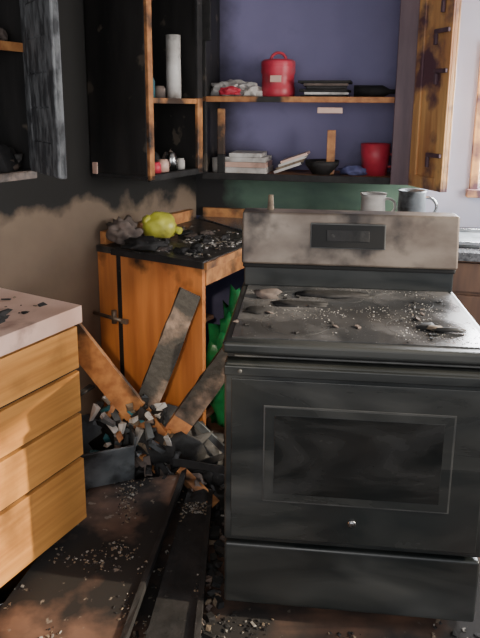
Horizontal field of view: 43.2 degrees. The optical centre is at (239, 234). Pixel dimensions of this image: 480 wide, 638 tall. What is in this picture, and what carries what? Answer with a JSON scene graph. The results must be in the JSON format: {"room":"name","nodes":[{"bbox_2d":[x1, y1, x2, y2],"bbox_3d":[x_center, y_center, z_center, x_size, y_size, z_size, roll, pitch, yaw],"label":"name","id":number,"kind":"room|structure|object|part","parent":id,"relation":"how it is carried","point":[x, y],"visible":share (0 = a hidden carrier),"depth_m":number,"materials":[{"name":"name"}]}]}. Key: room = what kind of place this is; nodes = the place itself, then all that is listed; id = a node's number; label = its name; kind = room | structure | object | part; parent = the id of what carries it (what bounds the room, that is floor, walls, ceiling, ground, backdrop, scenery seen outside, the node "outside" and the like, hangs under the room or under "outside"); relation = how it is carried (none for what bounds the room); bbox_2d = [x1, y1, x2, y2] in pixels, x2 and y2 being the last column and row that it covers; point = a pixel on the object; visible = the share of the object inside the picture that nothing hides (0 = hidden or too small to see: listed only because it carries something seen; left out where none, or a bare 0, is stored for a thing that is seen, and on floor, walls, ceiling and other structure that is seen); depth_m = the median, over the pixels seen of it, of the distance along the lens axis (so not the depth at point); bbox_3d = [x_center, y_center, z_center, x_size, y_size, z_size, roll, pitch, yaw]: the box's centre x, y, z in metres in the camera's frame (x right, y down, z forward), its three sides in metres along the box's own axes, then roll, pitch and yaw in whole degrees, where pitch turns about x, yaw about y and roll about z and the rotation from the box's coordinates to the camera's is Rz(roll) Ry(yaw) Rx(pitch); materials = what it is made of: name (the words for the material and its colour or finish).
{"room":"fire-damaged room","nodes":[
{"label":"fire-damaged room","id":0,"kind":"room"},
{"bbox_2d":[0,0,195,414],"bbox_3d":[-1.340,-0.066,1.907,0.102,2.450,4.370,7,14,28],"label":"wall","id":1,"kind":"structure","parent":0,"point":[50,227],"depth_m":2.79,"materials":[{"name":"beige paint"}]},
{"bbox_2d":[0,0,36,182],"bbox_3d":[-1.127,-0.630,1.716,0.327,1.024,1.049,7,14,28],"label":"upper cabinet","id":2,"kind":"object","parent":1,"relation":"attached to","point":[14,145],"visible":0.97,"depth_m":2.14,"materials":[{"name":"black wood"}]},
{"bbox_2d":[19,0,66,178],"bbox_3d":[-0.643,-0.688,1.937,0.032,0.997,0.344,-7,14,-33],"label":"door","id":3,"kind":"structure","parent":2,"relation":"attached to","point":[40,32],"depth_m":1.93,"materials":[{"name":"black wood"}]},
{"bbox_2d":[93,309,128,324],"bbox_3d":[-0.631,0.398,2.961,0.201,0.065,0.026,6,13,26],"label":"valve","id":4,"kind":"object","parent":1,"relation":"attached to","point":[113,316],"visible":1,"depth_m":2.94,"materials":[{"name":"silver metal"}]},
{"bbox_2d":[83,0,202,181],"bbox_3d":[-0.447,-0.844,2.892,0.356,1.125,0.440,7,14,28],"label":"upper cabinet","id":5,"kind":"object","parent":1,"relation":"attached to","point":[130,129],"visible":0.78,"depth_m":2.79,"materials":[{"name":"brown wood"}]},
{"bbox_2d":[92,162,97,173],"bbox_3d":[-0.686,-0.316,2.876,0.030,0.055,0.008,7,14,28],"label":"light switch","id":6,"kind":"object","parent":5,"relation":"attached to","point":[94,164],"visible":1,"depth_m":2.87,"materials":[{"name":"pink plastic"}]},
{"bbox_2d":[166,34,180,97],"bbox_3d":[-0.324,-0.814,2.957,0.074,0.300,0.074,0,12,0],"label":"paper towel roll","id":7,"kind":"object","parent":5,"relation":"in","point":[173,52],"visible":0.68,"depth_m":2.93,"materials":[{"name":"white paper"}]},
{"bbox_2d":[129,417,479,637],"bbox_3d":[0.091,1.218,1.996,6.200,0.080,5.800,0,12,0],"label":"floor","id":8,"kind":"structure","parent":0,"point":[289,621],"depth_m":1.89,"materials":[{"name":"brown wood"}]},
{"bbox_2d":[0,288,86,587],"bbox_3d":[-1.038,0.713,1.844,0.623,0.956,0.968,7,14,28],"label":"base cabinet","id":9,"kind":"object","parent":8,"relation":"on","point":[43,497],"visible":1,"depth_m":1.94,"materials":[{"name":"brown wood"}]},
{"bbox_2d":[0,468,186,637],"bbox_3d":[-0.511,1.104,1.998,0.449,0.044,1.156,2,12,7],"label":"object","id":10,"kind":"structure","parent":8,"relation":"on","point":[92,582],"depth_m":1.99,"materials":[{"name":"brown wood"}]},
{"bbox_2d":[81,412,136,493],"bbox_3d":[-0.561,0.910,2.511,0.238,0.260,0.249,-4,13,-20],"label":"metal bin","id":11,"kind":"object","parent":8,"relation":"on","point":[111,466],"visible":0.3,"depth_m":2.42,"materials":[{"name":"grey metal"}]},
{"bbox_2d":[74,323,166,443],"bbox_3d":[-0.483,0.672,2.515,0.535,0.729,0.037,-2,12,-10],"label":"board","id":12,"kind":"object","parent":8,"relation":"on","point":[95,362],"visible":0.56,"depth_m":2.47,"materials":[{"name":"brown wood"}]},
{"bbox_2d":[80,384,223,479],"bbox_3d":[-0.360,0.861,2.603,0.705,0.385,0.467,0,12,0],"label":"pile","id":13,"kind":"object","parent":8,"relation":"on","point":[198,448],"visible":0.73,"depth_m":2.53,"materials":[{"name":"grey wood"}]},
{"bbox_2d":[165,347,227,433],"bbox_3d":[-0.159,0.671,2.586,0.483,0.626,0.042,-1,12,-9],"label":"board","id":14,"kind":"object","parent":13,"relation":"on","point":[212,379],"visible":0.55,"depth_m":2.57,"materials":[{"name":"brown wood"}]},
{"bbox_2d":[126,287,199,426],"bbox_3d":[-0.366,0.642,2.601,0.482,0.789,0.075,-10,16,-40],"label":"leaning board","id":15,"kind":"object","parent":8,"relation":"on","point":[164,359],"visible":0.58,"depth_m":2.61,"materials":[{"name":"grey wood"}]},
{"bbox_2d":[96,209,243,424],"bbox_3d":[-0.224,0.417,3.269,0.653,0.955,0.887,7,14,28],"label":"base cabinet","id":16,"kind":"object","parent":8,"relation":"on","point":[142,286],"visible":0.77,"depth_m":2.92,"materials":[{"name":"orange wood"}]},
{"bbox_2d":[106,215,167,250],"bbox_3d":[-0.510,-0.011,2.912,0.364,0.132,0.176,10,16,39],"label":"pile","id":17,"kind":"object","parent":16,"relation":"on","point":[125,232],"visible":1,"depth_m":2.93,"materials":[{"name":"grey"}]},
{"bbox_2d":[142,211,182,237],"bbox_3d":[-0.393,-0.054,3.081,0.206,0.126,0.131,0,12,0],"label":"jug","id":18,"kind":"object","parent":16,"relation":"on","point":[157,224],"visible":0.98,"depth_m":3.03,"materials":[{"name":"ceramic"}]},
{"bbox_2d":[145,488,213,637],"bbox_3d":[-0.209,1.147,1.967,0.199,0.043,1.109,0,12,0],"label":"board","id":19,"kind":"object","parent":8,"relation":"on","point":[178,608],"depth_m":2.00,"materials":[{"name":"brown wood"}]},
{"bbox_2d":[206,285,240,427],"bbox_3d":[-0.006,0.585,2.989,0.351,0.710,0.283,4,13,18],"label":"garbage bag","id":20,"kind":"object","parent":8,"relation":"on","point":[217,332],"visible":0.12,"depth_m":2.94,"materials":[{"name":"plastic"}]},
{"bbox_2d":[132,441,479,637],"bbox_3d":[0.017,1.082,2.283,1.752,0.086,1.427,0,12,0],"label":"debris","id":21,"kind":"object","parent":8,"relation":"on","point":[209,479],"visible":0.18,"depth_m":2.10,"materials":[{"name":"brown wood"}]},
{"bbox_2d":[175,467,219,507],"bbox_3d":[-0.180,1.028,2.475,0.050,0.054,0.254,-9,15,-39],"label":"broken lath","id":22,"kind":"object","parent":21,"relation":"on","point":[190,478],"visible":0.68,"depth_m":2.48,"materials":[{"name":"orange wood"}]},
{"bbox_2d":[198,207,479,325],"bbox_3d":[0.934,0.423,3.278,2.540,0.955,0.658,3,12,11],"label":"base cabinet","id":23,"kind":"object","parent":8,"relation":"on","point":[466,279],"visible":0.02,"depth_m":2.92,"materials":[{"name":"brown wood"}]},
{"bbox_2d":[397,188,437,211],"bbox_3d":[0.906,-0.108,3.151,0.188,0.245,0.147,11,16,42],"label":"mug","id":24,"kind":"object","parent":23,"relation":"on","point":[409,199],"visible":0.56,"depth_m":3.10,"materials":[{"name":"grey ceramic"}]},
{"bbox_2d":[459,228,479,247],"bbox_3d":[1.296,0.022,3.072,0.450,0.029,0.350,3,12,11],"label":"sink","id":25,"kind":"object","parent":23,"relation":"in","point":[468,238],"visible":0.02,"depth_m":3.09,"materials":[{"name":"silver metal"}]},
{"bbox_2d":[222,194,479,621],"bbox_3d":[0.361,0.534,2.040,0.768,1.245,0.682,2,12,6],"label":"stove","id":26,"kind":"object","parent":8,"relation":"on","point":[352,365],"visible":1,"depth_m":1.77,"materials":[{"name":"black metal"}]},
{"bbox_3d":[0.384,0.006,2.162,0.264,0.092,0.039,2,12,6],"label":"display panel","id":27,"kind":"part","parent":26,"relation":"part of","materials":[{"name":"black plastic"}]},
{"bbox_2d":[222,283,479,364],"bbox_3d":[0.363,0.251,1.978,0.825,0.069,0.695,0,12,0],"label":"cooktop","id":28,"kind":"object","parent":26,"relation":"in","point":[378,323],"depth_m":1.84,"materials":[{"name":"metal"}]},
{"bbox_3d":[0.328,1.039,1.850,0.752,0.210,0.058,2,12,6],"label":"storage drawer","id":29,"kind":"part","parent":26,"relation":"part of","materials":[{"name":"black metal"}]},
{"bbox_2d":[224,355,479,557],"bbox_3d":[0.331,0.643,1.764,0.752,0.570,0.063,2,12,6],"label":"oven","id":30,"kind":"object","parent":26,"relation":"in","point":[343,454],"depth_m":1.72,"materials":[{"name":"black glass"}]},
{"bbox_3d":[0.329,0.392,1.673,0.752,0.030,0.020,2,12,6],"label":"door trim","id":31,"kind":"part","parent":26,"relation":"part of","materials":[{"name":"black metal"}]},
{"bbox_2d":[360,191,396,210],"bbox_3d":[0.724,-0.115,3.250,0.173,0.215,0.139,-4,13,-21],"label":"mug","id":32,"kind":"object","parent":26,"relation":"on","point":[370,200],"visible":0.56,"depth_m":3.19,"materials":[{"name":"white ceramic"}]},
{"bbox_2d":[196,0,479,350],"bbox_3d":[1.079,-0.382,3.476,2.770,2.450,0.100,3,12,11],"label":"wall","id":33,"kind":"structure","parent":0,"point":[356,41],"depth_m":3.46,"materials":[{"name":"purple paint"}]},
{"bbox_2d":[202,0,419,184],"bbox_3d":[0.372,-0.916,3.279,1.110,1.232,0.336,3,12,11],"label":"open cabinet","id":34,"kind":"object","parent":33,"relation":"attached to","point":[213,116],"visible":0.89,"depth_m":3.19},
{"bbox_2d":[212,157,216,171],"bbox_3d":[-0.110,-0.395,3.425,0.099,0.080,0.076,-4,13,-19],"label":"enamel mug","id":35,"kind":"object","parent":34,"relation":"on","point":[214,159],"visible":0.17,"depth_m":3.39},
{"bbox_2d":[211,79,262,95],"bbox_3d":[-0.022,-0.809,3.347,0.313,0.095,0.183,3,12,11],"label":"snack bags","id":36,"kind":"object","parent":34,"relation":"in","point":[230,87],"visible":0.93,"depth_m":3.29,"materials":[{"name":"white plastic"}]},
{"bbox_2d":[225,150,272,173],"bbox_3d":[0.048,-0.413,3.439,0.258,0.111,0.220,3,12,11],"label":"stacked books","id":37,"kind":"object","parent":34,"relation":"in","point":[238,161],"visible":0.98,"depth_m":3.34,"materials":[{"name":"white paper"}]},
{"bbox_2d":[261,51,295,96],"bbox_3d":[0.208,-0.873,3.312,0.188,0.245,0.191,3,12,11],"label":"coffee canister","id":38,"kind":"object","parent":34,"relation":"on","point":[277,74],"visible":0.93,"depth_m":3.25,"materials":[{"name":"plastic"}]},
{"bbox_2d":[273,150,309,173],"bbox_3d":[0.290,-0.404,3.375,0.185,0.120,0.160,3,12,11],"label":"booklets","id":39,"kind":"object","parent":34,"relation":"in","point":[296,160],"visible":1,"depth_m":3.30,"materials":[{"name":"white paper"}]},
{"bbox_2d":[305,159,338,174],"bbox_3d":[0.451,-0.372,3.348,0.190,0.075,0.189,3,12,11],"label":"bowl","id":40,"kind":"object","parent":34,"relation":"in","point":[316,166],"visible":0.98,"depth_m":3.29,"materials":[{"name":"black ceramic"}]},
{"bbox_2d":[298,80,352,96],"bbox_3d":[0.465,-0.786,3.289,0.282,0.088,0.247,3,12,11],"label":"magazines","id":41,"kind":"object","parent":34,"relation":"in","point":[314,88],"visible":0.91,"depth_m":3.18,"materials":[{"name":"black paper"}]},
{"bbox_2d":[338,165,366,174],"bbox_3d":[0.615,-0.355,3.317,0.162,0.052,0.115,3,12,11],"label":"rag","id":42,"kind":"object","parent":34,"relation":"on","point":[355,169],"visible":1,"depth_m":3.28,"materials":[{"name":"blue fabric"}]},
{"bbox_2d":[354,85,394,96],"bbox_3d":[0.724,-0.766,3.250,0.225,0.066,0.066,3,12,11],"label":"bottle","id":43,"kind":"object","parent":34,"relation":"in","point":[359,90],"visible":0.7,"depth_m":3.23,"materials":[{"name":"black glass"}]},
{"bbox_2d":[361,143,391,175],"bbox_3d":[0.741,-0.411,3.314,0.169,0.170,0.160,-6,14,-29],"label":"pitcher","id":44,"kind":"object","parent":34,"relation":"on","point":[374,156],"visible":0.83,"depth_m":3.25,"materials":[{"name":"red ceramic"}]},
{"bbox_2d":[408,0,461,191],"bbox_3d":[0.923,-0.828,2.876,0.054,1.230,0.271,-3,13,-17],"label":"door","id":45,"kind":"structure","parent":34,"relation":"attached to","point":[439,20],"depth_m":2.88,"materials":[{"name":"brown wood"}]},
{"bbox_2d":[465,62,479,197],"bbox_3d":[1.699,-0.601,3.253,0.870,0.830,0.110,3,12,11],"label":"window","id":46,"kind":"structure","parent":33,"relation":"in","point":[473,191],"depth_m":3.34,"materials":[{"name":"brown wood"}]}
]}

